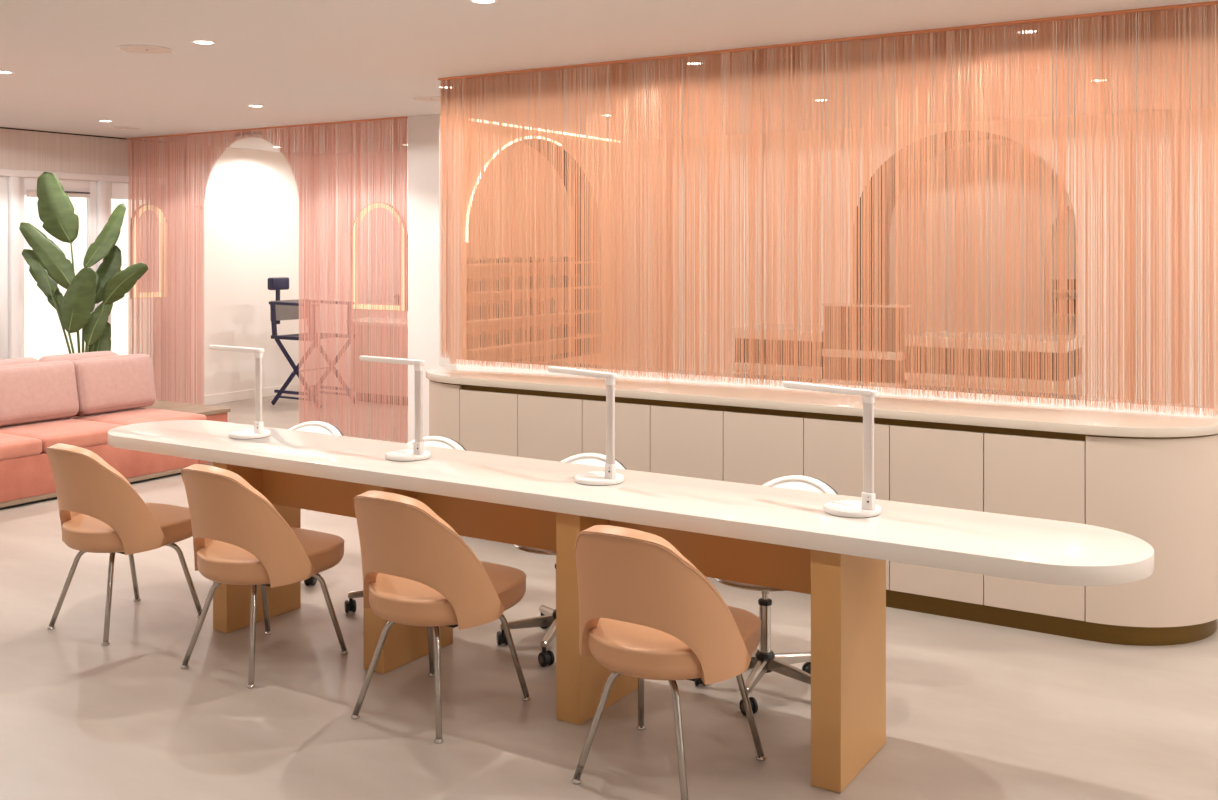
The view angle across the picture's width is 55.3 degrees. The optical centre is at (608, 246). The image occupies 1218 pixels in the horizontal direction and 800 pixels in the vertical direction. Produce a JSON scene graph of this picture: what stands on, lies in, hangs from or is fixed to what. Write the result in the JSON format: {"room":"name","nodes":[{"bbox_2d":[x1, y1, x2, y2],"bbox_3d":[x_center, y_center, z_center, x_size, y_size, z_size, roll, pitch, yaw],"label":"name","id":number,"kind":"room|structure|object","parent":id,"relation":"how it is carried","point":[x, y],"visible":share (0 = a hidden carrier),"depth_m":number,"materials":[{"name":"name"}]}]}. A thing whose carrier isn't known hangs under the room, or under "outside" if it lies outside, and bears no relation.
{"room":"salon","nodes":[
{"label":"salon","id":0,"kind":"room"},
{"bbox_2d":[0,128,315,398],"bbox_3d":[-5.763,0.295,9.843,0.200,2.710,15.800,0,0,32],"label":"wall","id":1,"kind":"structure","parent":0,"point":[251,204],"depth_m":12.48,"materials":[{"name":"paint"}]},
{"bbox_2d":[0,176,7,358],"bbox_3d":[-5.623,0.510,10.002,0.070,2.280,0.900,0,0,32],"label":"door","id":2,"kind":"structure","parent":1,"relation":"in","point":[3,179],"depth_m":10.33,"materials":[{"name":"white paint"}]},
{"bbox_2d":[19,177,96,357],"bbox_3d":[-5.132,0.510,10.789,0.070,2.280,0.795,0,0,32],"label":"door","id":3,"kind":"structure","parent":1,"relation":"in","point":[25,183],"depth_m":10.58,"materials":[{"name":"white paint"}]},
{"bbox_2d":[27,190,89,196],"bbox_3d":[-5.082,-0.487,10.762,0.047,0.064,0.620,0,0,32],"label":"door closer","id":4,"kind":"object","parent":3,"relation":"attached to","point":[30,193],"depth_m":10.54,"materials":[{"name":"grey plastic"}]},
{"bbox_2d":[0,169,164,400],"bbox_3d":[-5.829,0.480,9.660,0.142,2.340,5.050,0,0,32],"label":"trim","id":5,"kind":"structure","parent":1,"relation":"attached to","point":[13,175],"depth_m":10.39,"materials":[{"name":"white paint"}]},
{"bbox_2d":[0,127,164,142],"bbox_3d":[-5.783,-1.054,9.631,0.016,0.012,5.020,0,0,32],"label":"trim","id":6,"kind":"structure","parent":1,"relation":"attached to","point":[0,127],"depth_m":10.80,"materials":[{"name":"brown wood"}]},
{"bbox_2d":[106,182,159,399],"bbox_3d":[-4.708,0.510,11.468,0.070,2.280,0.645,0,0,32],"label":"window","id":7,"kind":"structure","parent":1,"relation":"in","point":[114,190],"depth_m":11.32,"materials":[{"name":"white paint"}]},
{"bbox_2d":[130,204,164,298],"bbox_3d":[-4.554,0.040,11.517,0.040,0.932,0.392,0,0,32],"label":"wall mirror","id":8,"kind":"object","parent":1,"relation":"attached to","point":[145,204],"visible":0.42,"depth_m":11.45,"materials":[{"name":"pink mirror"}]},
{"bbox_2d":[140,210,159,292],"bbox_3d":[-4.565,0.040,11.523,0.010,0.824,0.284,0,0,32],"label":"mirror glass","id":9,"kind":"object","parent":8,"relation":"attached to","point":[140,210],"depth_m":11.50,"materials":[{"name":"pink mirror"}]},
{"bbox_2d":[177,381,314,404],"bbox_3d":[-3.915,1.600,12.603,0.015,0.100,1.960,0,0,32],"label":"baseboard","id":10,"kind":"structure","parent":1,"relation":"attached to","point":[269,391],"depth_m":12.52,"materials":[{"name":"paint"}]},
{"bbox_2d":[317,150,407,392],"bbox_3d":[-1.841,0.295,12.559,3.580,2.710,0.120,0,0,32],"label":"wall","id":11,"kind":"structure","parent":0,"point":[400,150],"depth_m":13.28,"materials":[{"name":"paint"}]},
{"bbox_2d":[353,202,407,310],"bbox_3d":[-2.554,0.102,12.909,0.812,1.197,0.040,0,0,32],"label":"wall mirror","id":12,"kind":"object","parent":11,"relation":"attached to","point":[379,202],"visible":0.18,"depth_m":12.91,"materials":[{"name":"pink mirror"}]},
{"bbox_2d":[356,207,395,305],"bbox_3d":[-2.547,0.102,12.920,0.704,1.089,0.010,0,0,32],"label":"mirror glass","id":13,"kind":"object","parent":12,"relation":"attached to","point":[364,207],"depth_m":12.91,"materials":[{"name":"pink mirror"}]},
{"bbox_2d":[408,114,462,441],"bbox_3d":[-1.417,0.295,9.489,0.330,2.710,0.300,0,0,32],"label":"wall pillar","id":14,"kind":"structure","parent":0,"point":[424,218],"depth_m":9.35,"materials":[{"name":"paint"}]},
{"bbox_2d":[463,118,615,364],"bbox_3d":[0.171,0.295,12.063,0.360,2.710,5.750,0,0,32],"label":"wall niche","id":15,"kind":"object","parent":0,"point":[527,130],"visible":0.16,"depth_m":10.91,"materials":[{"name":"orange paint"}]},
{"bbox_2d":[472,136,552,199],"bbox_3d":[-0.809,-0.516,10.130,0.019,0.953,1.378,0,0,32],"label":"light strip","id":16,"kind":"object","parent":15,"relation":"attached to","point":[538,137],"visible":0.2,"depth_m":9.89,"materials":[{"name":"white plastic"}]},
{"bbox_2d":[472,333,596,351],"bbox_3d":[-0.740,0.858,10.531,0.315,0.016,2.026,0,0,32],"label":"shelf","id":17,"kind":"object","parent":15,"relation":"attached to","point":[579,333],"visible":0.02,"depth_m":10.70,"materials":[{"name":"orange wood"}]},
{"bbox_2d":[571,323,575,336],"bbox_3d":[-0.329,0.788,11.034,0.044,0.124,0.060,0,0,32],"label":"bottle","id":18,"kind":"object","parent":17,"relation":"on","point":[575,323],"visible":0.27,"depth_m":11.01,"materials":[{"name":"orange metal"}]},
{"bbox_2d":[472,309,596,322],"bbox_3d":[-0.740,0.623,10.531,0.315,0.016,2.026,0,0,32],"label":"shelf","id":19,"kind":"object","parent":15,"relation":"attached to","point":[575,309],"visible":0.02,"depth_m":10.76,"materials":[{"name":"orange wood"}]},
{"bbox_2d":[472,286,596,294],"bbox_3d":[-0.740,0.386,10.531,0.315,0.016,2.026,0,0,32],"label":"shelf","id":20,"kind":"object","parent":15,"relation":"attached to","point":[580,286],"visible":0.02,"depth_m":10.59,"materials":[{"name":"orange wood"}]},
{"bbox_2d":[472,261,596,265],"bbox_3d":[-0.740,0.148,10.531,0.315,0.016,2.026,0,0,32],"label":"shelf","id":21,"kind":"object","parent":15,"relation":"attached to","point":[593,261],"visible":0.02,"depth_m":10.65,"materials":[{"name":"wood"}]},
{"bbox_2d":[516,139,596,360],"bbox_3d":[-0.752,0.030,10.524,0.302,2.000,2.060,0,0,32],"label":"trim","id":22,"kind":"structure","parent":15,"relation":"attached to","point":[538,140],"depth_m":11.34,"materials":[{"name":"brown wood"}]},
{"bbox_2d":[0,390,1217,799],"bbox_3d":[-0.121,1.710,6.323,13.700,0.120,16.200,0,0,32],"label":"floor","id":23,"kind":"structure","parent":0,"point":[975,710],"depth_m":4.14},
{"bbox_2d":[19,172,147,353],"bbox_3d":[-4.478,0.505,9.928,1.127,2.290,0.452,0,0,-2],"label":"potted plant","id":24,"kind":"object","parent":23,"relation":"on","point":[49,267],"visible":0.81,"depth_m":9.89,"materials":[{"name":"green plant"}]},
{"bbox_2d":[0,408,212,509],"bbox_3d":[-4.681,1.320,7.553,1.808,0.660,3.920,0,0,32],"label":"sofa","id":25,"kind":"object","parent":23,"relation":"on","point":[26,475],"visible":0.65,"depth_m":7.83,"materials":[{"name":"pink fabric"}]},
{"bbox_2d":[0,357,40,365],"bbox_3d":[-4.422,1.022,8.381,0.251,0.416,0.648,0,0,32],"label":"cushion","id":26,"kind":"object","parent":25,"relation":"on","point":[3,362],"visible":0.22,"depth_m":8.45,"materials":[{"name":"pink fabric"}]},
{"bbox_2d":[0,433,41,460],"bbox_3d":[-4.135,1.289,7.447,0.768,0.124,0.620,0,0,32],"label":"seat cushion","id":27,"kind":"object","parent":25,"relation":"on","point":[13,446],"depth_m":7.42,"materials":[{"name":"pink fabric"}]},
{"bbox_2d":[0,360,78,425],"bbox_3d":[-4.052,1.022,8.150,0.251,0.416,0.648,0,0,32],"label":"cushion","id":28,"kind":"object","parent":25,"relation":"on","point":[40,391],"visible":1,"depth_m":8.09,"materials":[{"name":"pink fabric"}]},
{"bbox_2d":[0,418,123,452],"bbox_3d":[-3.796,1.289,7.990,0.768,0.124,0.640,0,0,32],"label":"seat cushion","id":29,"kind":"object","parent":25,"relation":"on","point":[90,434],"depth_m":7.84,"materials":[{"name":"pink fabric"}]},
{"bbox_2d":[39,351,117,361],"bbox_3d":[-4.079,1.022,8.931,0.251,0.416,0.643,0,0,32],"label":"cushion","id":30,"kind":"object","parent":25,"relation":"on","point":[74,356],"visible":0.22,"depth_m":8.84,"materials":[{"name":"pink fabric"}]},
{"bbox_2d":[72,354,155,414],"bbox_3d":[-3.709,1.022,8.700,0.251,0.416,0.643,0,0,32],"label":"cushion","id":31,"kind":"object","parent":25,"relation":"on","point":[119,382],"visible":0.83,"depth_m":8.60,"materials":[{"name":"pink fabric"}]},
{"bbox_2d":[71,408,206,424],"bbox_3d":[-3.454,1.289,8.538,0.768,0.124,0.630,0,0,32],"label":"seat cushion","id":32,"kind":"object","parent":25,"relation":"on","point":[137,415],"depth_m":8.47,"materials":[{"name":"pink fabric"}]},
{"bbox_2d":[46,443,201,645],"bbox_3d":[-2.135,1.238,5.107,0.579,0.825,0.629,0,0,18],"label":"chair","id":33,"kind":"object","parent":23,"relation":"on","point":[100,511],"visible":0.99,"depth_m":4.88,"materials":[{"name":"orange leather"}]},
{"bbox_2d":[62,503,192,552],"bbox_3d":[-2.120,1.237,5.132,0.527,0.110,0.540,0,0,32],"label":"seat cushion","id":34,"kind":"object","parent":33,"relation":"on","point":[80,532],"depth_m":4.91,"materials":[{"name":"orange leather"}]},
{"bbox_2d":[141,400,230,421],"bbox_3d":[-3.560,1.459,9.403,1.005,0.342,0.403,0,0,32],"label":"side table","id":35,"kind":"object","parent":23,"relation":"on","point":[212,413],"visible":0.2,"depth_m":9.27,"materials":[{"name":"beige wood"}]},
{"bbox_2d":[180,464,348,688],"bbox_3d":[-1.389,1.238,4.641,0.579,0.825,0.629,0,0,18],"label":"chair","id":36,"kind":"object","parent":23,"relation":"on","point":[240,538],"visible":1,"depth_m":4.41,"materials":[{"name":"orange leather"}]},
{"bbox_2d":[197,527,344,584],"bbox_3d":[-1.373,1.237,4.666,0.527,0.110,0.540,0,0,32],"label":"seat cushion","id":37,"kind":"object","parent":36,"relation":"on","point":[217,561],"depth_m":4.45,"materials":[{"name":"orange leather"}]},
{"bbox_2d":[268,277,356,408],"bbox_3d":[-3.113,0.982,12.150,0.775,1.324,0.570,0,0,32],"label":"chair","id":38,"kind":"object","parent":23,"relation":"on","point":[279,309],"visible":0.62,"depth_m":12.09,"materials":[{"name":"blue paint"}]},
{"bbox_2d":[288,421,343,585],"bbox_3d":[-1.635,1.288,5.853,0.513,0.725,0.712,0,0,20],"label":"chair","id":39,"kind":"object","parent":23,"relation":"on","point":[321,427],"visible":0.12,"depth_m":6.13,"materials":[{"name":"white plastic"}]},
{"bbox_2d":[346,318,407,405],"bbox_3d":[-1.672,1.220,12.046,2.690,0.860,0.550,0,0,32],"label":"cabinet","id":40,"kind":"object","parent":23,"relation":"on","point":[368,318],"depth_m":12.20,"materials":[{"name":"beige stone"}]},
{"bbox_2d":[344,436,466,612],"bbox_3d":[-0.907,1.288,5.361,0.513,0.725,0.712,0,0,15],"label":"chair","id":41,"kind":"object","parent":23,"relation":"on","point":[433,441],"visible":0.16,"depth_m":5.63,"materials":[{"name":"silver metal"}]},
{"bbox_2d":[351,490,530,743],"bbox_3d":[-0.614,1.238,4.158,0.579,0.825,0.629,0,0,18],"label":"chair","id":42,"kind":"object","parent":23,"relation":"on","point":[417,570],"visible":1,"depth_m":3.93,"materials":[{"name":"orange leather"}]},
{"bbox_2d":[368,561,525,625],"bbox_3d":[-0.599,1.237,4.183,0.527,0.110,0.540,0,0,32],"label":"seat cushion","id":43,"kind":"object","parent":42,"relation":"on","point":[395,599],"depth_m":3.96,"materials":[{"name":"orange leather"}]},
{"bbox_2d":[429,380,461,442],"bbox_3d":[-0.800,1.169,7.159,0.490,0.782,0.980,0,0,32],"label":"base cabinet","id":44,"kind":"object","parent":23,"relation":"on","point":[444,398],"visible":0.12,"depth_m":6.69,"materials":[{"name":"beige paint"}]},
{"bbox_2d":[460,385,519,456],"bbox_3d":[-0.417,1.169,6.920,0.407,0.781,0.980,0,0,32],"label":"base cabinet","id":45,"kind":"object","parent":23,"relation":"on","point":[488,415],"visible":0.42,"depth_m":6.50,"materials":[{"name":"beige paint"}]},
{"bbox_2d":[518,389,583,461],"bbox_3d":[-0.064,1.169,6.699,0.424,0.781,0.980,0,0,32],"label":"base cabinet","id":46,"kind":"object","parent":23,"relation":"on","point":[549,423],"visible":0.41,"depth_m":6.29,"materials":[{"name":"beige paint"}]},
{"bbox_2d":[496,453,626,666],"bbox_3d":[-0.168,1.288,4.902,0.513,0.725,0.712,0,0,22],"label":"chair","id":47,"kind":"object","parent":23,"relation":"on","point":[547,618],"visible":0.3,"depth_m":4.80,"materials":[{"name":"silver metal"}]},
{"bbox_2d":[582,394,651,471],"bbox_3d":[0.293,1.169,6.477,0.415,0.781,0.980,0,0,32],"label":"base cabinet","id":48,"kind":"object","parent":23,"relation":"on","point":[632,415],"visible":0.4,"depth_m":6.04,"materials":[{"name":"beige paint"}]},
{"bbox_2d":[107,420,1153,792],"bbox_3d":[-0.393,1.256,4.472,4.538,0.787,0.548,0,0,32],"label":"table","id":49,"kind":"object","parent":23,"relation":"on","point":[766,536],"visible":0.87,"depth_m":3.96,"materials":[{"name":"beige stone"}]},
{"bbox_2d":[209,345,270,438],"bbox_3d":[-1.717,0.661,5.356,0.376,0.402,0.185,0,0,34],"label":"desk lamp","id":50,"kind":"object","parent":49,"relation":"on","point":[258,431],"visible":1,"depth_m":5.26,"materials":[{"name":"white plastic"}]},
{"bbox_2d":[359,355,430,460],"bbox_3d":[-0.901,0.661,4.818,0.376,0.402,0.185,0,0,36],"label":"desk lamp","id":51,"kind":"object","parent":49,"relation":"on","point":[417,453],"visible":1,"depth_m":4.72,"materials":[{"name":"white plastic"}]},
{"bbox_2d":[360,360,411,364],"bbox_3d":[-0.925,0.479,4.835,0.293,0.003,0.025,0,0,36],"label":"diffuser","id":52,"kind":"object","parent":51,"relation":"attached to","point":[407,362],"depth_m":4.79,"materials":[{"name":"white plastic"}]},
{"bbox_2d":[525,546,555,553],"bbox_3d":[-0.179,1.137,4.322,0.361,0.017,0.014,0,0,32],"label":"cable","id":53,"kind":"object","parent":49,"relation":"hanging from","point":[525,546],"visible":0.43,"depth_m":4.36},
{"bbox_2d":[548,366,623,485],"bbox_3d":[-0.102,0.661,4.355,0.185,0.402,0.376,0,0,-43],"label":"desk lamp","id":54,"kind":"object","parent":49,"relation":"on","point":[609,477],"visible":1,"depth_m":4.23,"materials":[{"name":"white plastic"}]},
{"bbox_2d":[549,371,600,377],"bbox_3d":[-0.122,0.479,4.376,0.025,0.003,0.293,0,0,-43],"label":"diffuser","id":55,"kind":"object","parent":54,"relation":"attached to","point":[597,374],"depth_m":4.32,"materials":[{"name":"white plastic"}]},
{"bbox_2d":[782,381,880,517],"bbox_3d":[0.727,0.661,3.855,0.185,0.402,0.376,0,0,-43],"label":"desk lamp","id":56,"kind":"object","parent":49,"relation":"on","point":[867,507],"visible":1,"depth_m":3.74,"materials":[{"name":"white plastic"}]},
{"bbox_2d":[784,387,855,395],"bbox_3d":[0.707,0.479,3.877,0.025,0.003,0.293,0,0,-43],"label":"diffuser","id":57,"kind":"object","parent":56,"relation":"attached to","point":[839,390],"depth_m":3.82,"materials":[{"name":"white plastic"}]},
{"bbox_2d":[571,525,765,799],"bbox_3d":[0.175,1.238,3.665,0.579,0.825,0.629,0,0,18],"label":"chair","id":58,"kind":"object","parent":23,"relation":"on","point":[646,611],"visible":1,"depth_m":3.44,"materials":[{"name":"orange leather"}]},
{"bbox_2d":[588,606,760,679],"bbox_3d":[0.190,1.237,3.690,0.527,0.110,0.540,0,0,32],"label":"seat cushion","id":59,"kind":"object","parent":58,"relation":"on","point":[625,648],"depth_m":3.47,"materials":[{"name":"orange leather"}]},
{"bbox_2d":[650,400,724,480],"bbox_3d":[0.645,1.169,6.257,0.414,0.781,0.980,0,0,32],"label":"base cabinet","id":60,"kind":"object","parent":23,"relation":"on","point":[686,439],"visible":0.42,"depth_m":5.84,"materials":[{"name":"beige paint"}]},
{"bbox_2d":[723,406,804,485],"bbox_3d":[1.001,1.169,6.035,0.422,0.781,0.980,0,0,32],"label":"base cabinet","id":61,"kind":"object","parent":23,"relation":"on","point":[761,446],"visible":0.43,"depth_m":5.63,"materials":[{"name":"beige paint"}]},
{"bbox_2d":[694,475,838,714],"bbox_3d":[0.626,1.288,4.408,0.513,0.725,0.712,0,0,32],"label":"chair","id":62,"kind":"object","parent":23,"relation":"on","point":[764,660],"visible":0.38,"depth_m":4.32,"materials":[{"name":"silver metal"}]},
{"bbox_2d":[804,412,890,589],"bbox_3d":[1.357,1.169,5.813,0.416,0.781,0.980,0,0,32],"label":"base cabinet","id":63,"kind":"object","parent":23,"relation":"on","point":[833,443],"visible":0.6,"depth_m":5.40,"materials":[{"name":"beige paint"}]},
{"bbox_2d":[732,303,1078,394],"bbox_3d":[2.062,1.025,8.226,2.330,1.250,0.660,0,0,32],"label":"reception desk","id":64,"kind":"object","parent":23,"relation":"on","point":[840,304],"visible":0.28,"depth_m":7.88,"materials":[{"name":"beige wood"}]},
{"bbox_2d":[890,419,984,604],"bbox_3d":[1.712,1.169,5.591,0.419,0.781,0.980,0,0,32],"label":"base cabinet","id":65,"kind":"object","parent":23,"relation":"on","point":[932,463],"visible":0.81,"depth_m":5.17,"materials":[{"name":"beige paint"}]},
{"bbox_2d":[984,426,1085,620],"bbox_3d":[2.066,1.169,5.370,0.414,0.781,0.980,0,0,32],"label":"base cabinet","id":66,"kind":"object","parent":23,"relation":"on","point":[1028,473],"visible":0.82,"depth_m":4.95,"materials":[{"name":"beige paint"}]},
{"bbox_2d":[426,359,1217,436],"bbox_3d":[0.826,0.742,6.144,4.363,0.072,1.024,0,0,32],"label":"countertop","id":67,"kind":"structure","parent":66,"relation":"on","point":[1063,419],"depth_m":5.57,"materials":[{"name":"beige stone"}]},
{"bbox_2d":[886,590,1216,645],"bbox_3d":[0.826,1.605,6.144,4.239,0.090,0.900,0,0,32],"label":"plinth","id":68,"kind":"object","parent":23,"relation":"on","point":[1096,632],"visible":0.21,"depth_m":4.96,"materials":[{"name":"brown metal"}]},
{"bbox_2d":[1086,434,1217,626],"bbox_3d":[2.452,1.169,5.130,0.490,0.782,0.980,0,0,32],"label":"base cabinet","id":69,"kind":"object","parent":23,"relation":"on","point":[1162,492],"visible":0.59,"depth_m":4.79,"materials":[{"name":"beige paint"}]},
{"bbox_2d":[0,0,1217,154],"bbox_3d":[-0.121,-1.120,6.323,13.700,0.120,16.200,0,0,32],"label":"ceiling","id":70,"kind":"structure","parent":0,"point":[304,61],"depth_m":6.12,"materials":[{"name":"paint"}]},
{"bbox_2d":[0,70,13,73],"bbox_3d":[-3.670,-1.058,7.040,0.124,0.005,0.124,0,0,32],"label":"recessed light","id":71,"kind":"object","parent":70,"relation":"in","point":[1,71],"visible":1,"depth_m":7.05,"materials":[{"name":"white paint"}]},
{"bbox_2d":[111,126,142,129],"bbox_3d":[-4.280,-1.056,10.332,0.260,0.008,0.260,0,0,32],"label":"ceiling speaker","id":72,"kind":"object","parent":70,"relation":"attached to","point":[113,127],"visible":1,"depth_m":10.34,"materials":[{"name":"white paint"}]},
{"bbox_2d":[113,127,140,128],"bbox_3d":[-4.280,-1.057,10.332,0.242,0.004,0.242,0,0,32],"label":"grille","id":73,"kind":"object","parent":72,"relation":"attached to","point":[113,127],"depth_m":10.32,"materials":[{"name":"pink metal"}]},
{"bbox_2d":[117,44,173,54],"bbox_3d":[-2.480,-1.056,6.227,0.280,0.008,0.280,0,0,32],"label":"ceiling speaker","id":74,"kind":"object","parent":70,"relation":"attached to","point":[134,48],"visible":1,"depth_m":6.22,"materials":[{"name":"white paint"}]},
{"bbox_2d":[120,46,170,53],"bbox_3d":[-2.480,-1.057,6.227,0.262,0.004,0.262,0,0,32],"label":"grille","id":75,"kind":"object","parent":74,"relation":"attached to","point":[130,49],"depth_m":6.22,"materials":[{"name":"pink metal"}]},
{"bbox_2d":[191,40,215,44],"bbox_3d":[-2.096,-1.058,6.011,0.124,0.005,0.124,0,0,32],"label":"recessed light","id":76,"kind":"object","parent":70,"relation":"in","point":[205,42],"visible":1,"depth_m":6.01,"materials":[{"name":"white paint"}]},
{"bbox_2d":[195,41,211,43],"bbox_3d":[-2.096,-1.059,6.011,0.094,0.001,0.094,0,0,32],"label":"diffuser","id":77,"kind":"object","parent":76,"relation":"attached to","point":[196,42],"depth_m":6.02,"materials":[{"name":"white plastic"}]},
{"bbox_2d":[247,105,263,106],"bbox_3d":[-2.652,-1.058,8.727,0.124,0.005,0.124,0,0,32],"label":"recessed light","id":78,"kind":"object","parent":70,"relation":"in","point":[247,105],"visible":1,"depth_m":8.71,"materials":[{"name":"white paint"}]},
{"bbox_2d":[126,116,407,139],"bbox_3d":[-3.170,-1.054,10.405,3.605,0.012,0.040,0,0,32],"label":"rail","id":79,"kind":"object","parent":70,"relation":"attached to","point":[379,119],"visible":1,"depth_m":10.29,"materials":[{"name":"pink metal"}]},
{"bbox_2d":[128,118,406,442],"bbox_3d":[-3.168,0.286,10.404,3.605,2.668,0.017,0,0,32],"label":"curtain","id":80,"kind":"object","parent":79,"relation":"hanging from","point":[209,146],"visible":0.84,"depth_m":10.00,"materials":[{"name":"pink fabric"}]},
{"bbox_2d":[410,96,440,101],"bbox_3d":[-1.274,-1.056,8.291,0.280,0.008,0.280,0,0,32],"label":"ceiling speaker","id":81,"kind":"object","parent":70,"relation":"attached to","point":[415,98],"visible":0.82,"depth_m":8.27,"materials":[{"name":"white paint"}]},
{"bbox_2d":[412,97,440,100],"bbox_3d":[-1.274,-1.057,8.291,0.262,0.004,0.262,0,0,32],"label":"grille","id":82,"kind":"object","parent":81,"relation":"attached to","point":[413,98],"depth_m":8.27,"materials":[{"name":"pink metal"}]},
{"bbox_2d":[469,0,497,3],"bbox_3d":[-0.539,-1.058,4.992,0.124,0.005,0.124,0,0,32],"label":"recessed light","id":83,"kind":"object","parent":70,"relation":"in","point":[473,1],"visible":1,"depth_m":5.01,"materials":[{"name":"white paint"}]},
{"bbox_2d":[473,0,493,2],"bbox_3d":[-0.539,-1.059,4.992,0.094,0.001,0.094,0,0,32],"label":"diffuser","id":84,"kind":"object","parent":83,"relation":"attached to","point":[474,1],"depth_m":5.01,"materials":[{"name":"white plastic"}]},
{"bbox_2d":[480,120,615,141],"bbox_3d":[-0.532,-1.052,10.586,0.018,0.016,2.400,0,0,32],"label":"light strip","id":85,"kind":"object","parent":70,"relation":"attached to","point":[480,120],"visible":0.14,"depth_m":10.68,"materials":[{"name":"white plastic"}]},
{"bbox_2d":[438,1,1217,80],"bbox_3d":[0.784,-1.054,6.171,4.357,0.012,0.040,0,0,32],"label":"rail","id":86,"kind":"object","parent":70,"relation":"attached to","point":[1189,5],"visible":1,"depth_m":5.84,"materials":[{"name":"orange metal"}]},
{"bbox_2d":[440,4,1217,416],"bbox_3d":[0.787,-0.156,6.169,4.356,1.784,0.032,0,0,32],"label":"curtain","id":87,"kind":"object","parent":86,"relation":"hanging from","point":[617,209],"visible":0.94,"depth_m":5.85,"materials":[{"name":"fabric"}]},
{"bbox_2d":[624,108,1217,409],"bbox_3d":[4.318,0.295,9.623,9.260,2.710,1.000,0,0,32],"label":"wall","id":88,"kind":"structure","parent":0,"point":[1073,128],"depth_m":10.65,"materials":[{"name":"paint"}]},
{"bbox_2d":[857,130,1009,303],"bbox_3d":[3.237,0.330,10.298,1.870,2.640,0.999,0,0,32],"label":"trim","id":89,"kind":"structure","parent":88,"relation":"attached to","point":[893,176],"depth_m":10.77,"materials":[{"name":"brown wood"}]},
{"bbox_2d":[892,143,1075,334],"bbox_3d":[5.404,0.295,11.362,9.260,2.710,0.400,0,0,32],"label":"mirror","id":90,"kind":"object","parent":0,"point":[945,196],"depth_m":11.97,"materials":[{"name":"mirror"}]},
{"bbox_2d":[1047,312,1075,316],"bbox_3d":[4.941,0.685,11.603,1.072,0.030,0.280,0,0,32],"label":"shelf","id":91,"kind":"object","parent":90,"relation":"attached to","point":[1052,312],"visible":0.03,"depth_m":11.68,"materials":[{"name":"beige wood"}]},
{"bbox_2d":[1068,299,1075,313],"bbox_3d":[4.671,0.599,11.737,0.070,0.141,0.100,0,0,32],"label":"product box","id":92,"kind":"object","parent":91,"relation":"on","point":[1068,299],"visible":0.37,"depth_m":11.69,"materials":[{"name":"orange cardboard"}]},
{"bbox_2d":[1047,289,1075,292],"bbox_3d":[4.941,0.445,11.603,1.072,0.030,0.280,0,0,32],"label":"shelf","id":93,"kind":"object","parent":90,"relation":"attached to","point":[1047,289],"visible":0.03,"depth_m":11.68,"materials":[{"name":"beige wood"}]},
{"bbox_2d":[1068,279,1075,289],"bbox_3d":[4.671,0.377,11.737,0.070,0.107,0.100,0,0,32],"label":"product box","id":94,"kind":"object","parent":93,"relation":"on","point":[1068,279],"visible":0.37,"depth_m":11.69,"materials":[{"name":"orange cardboard"}]},
{"label":"outside","id":95,"kind":"structure","parent":0,"visible":0},
{"bbox_2d":[25,195,146,359],"bbox_3d":[-9.106,-0.150,13.932,0.200,3.600,18.000,0,0,32],"label":"sky","id":96,"kind":"structure","parent":95,"point":[44,335],"depth_m":16.20,"materials":[{"name":"white"}]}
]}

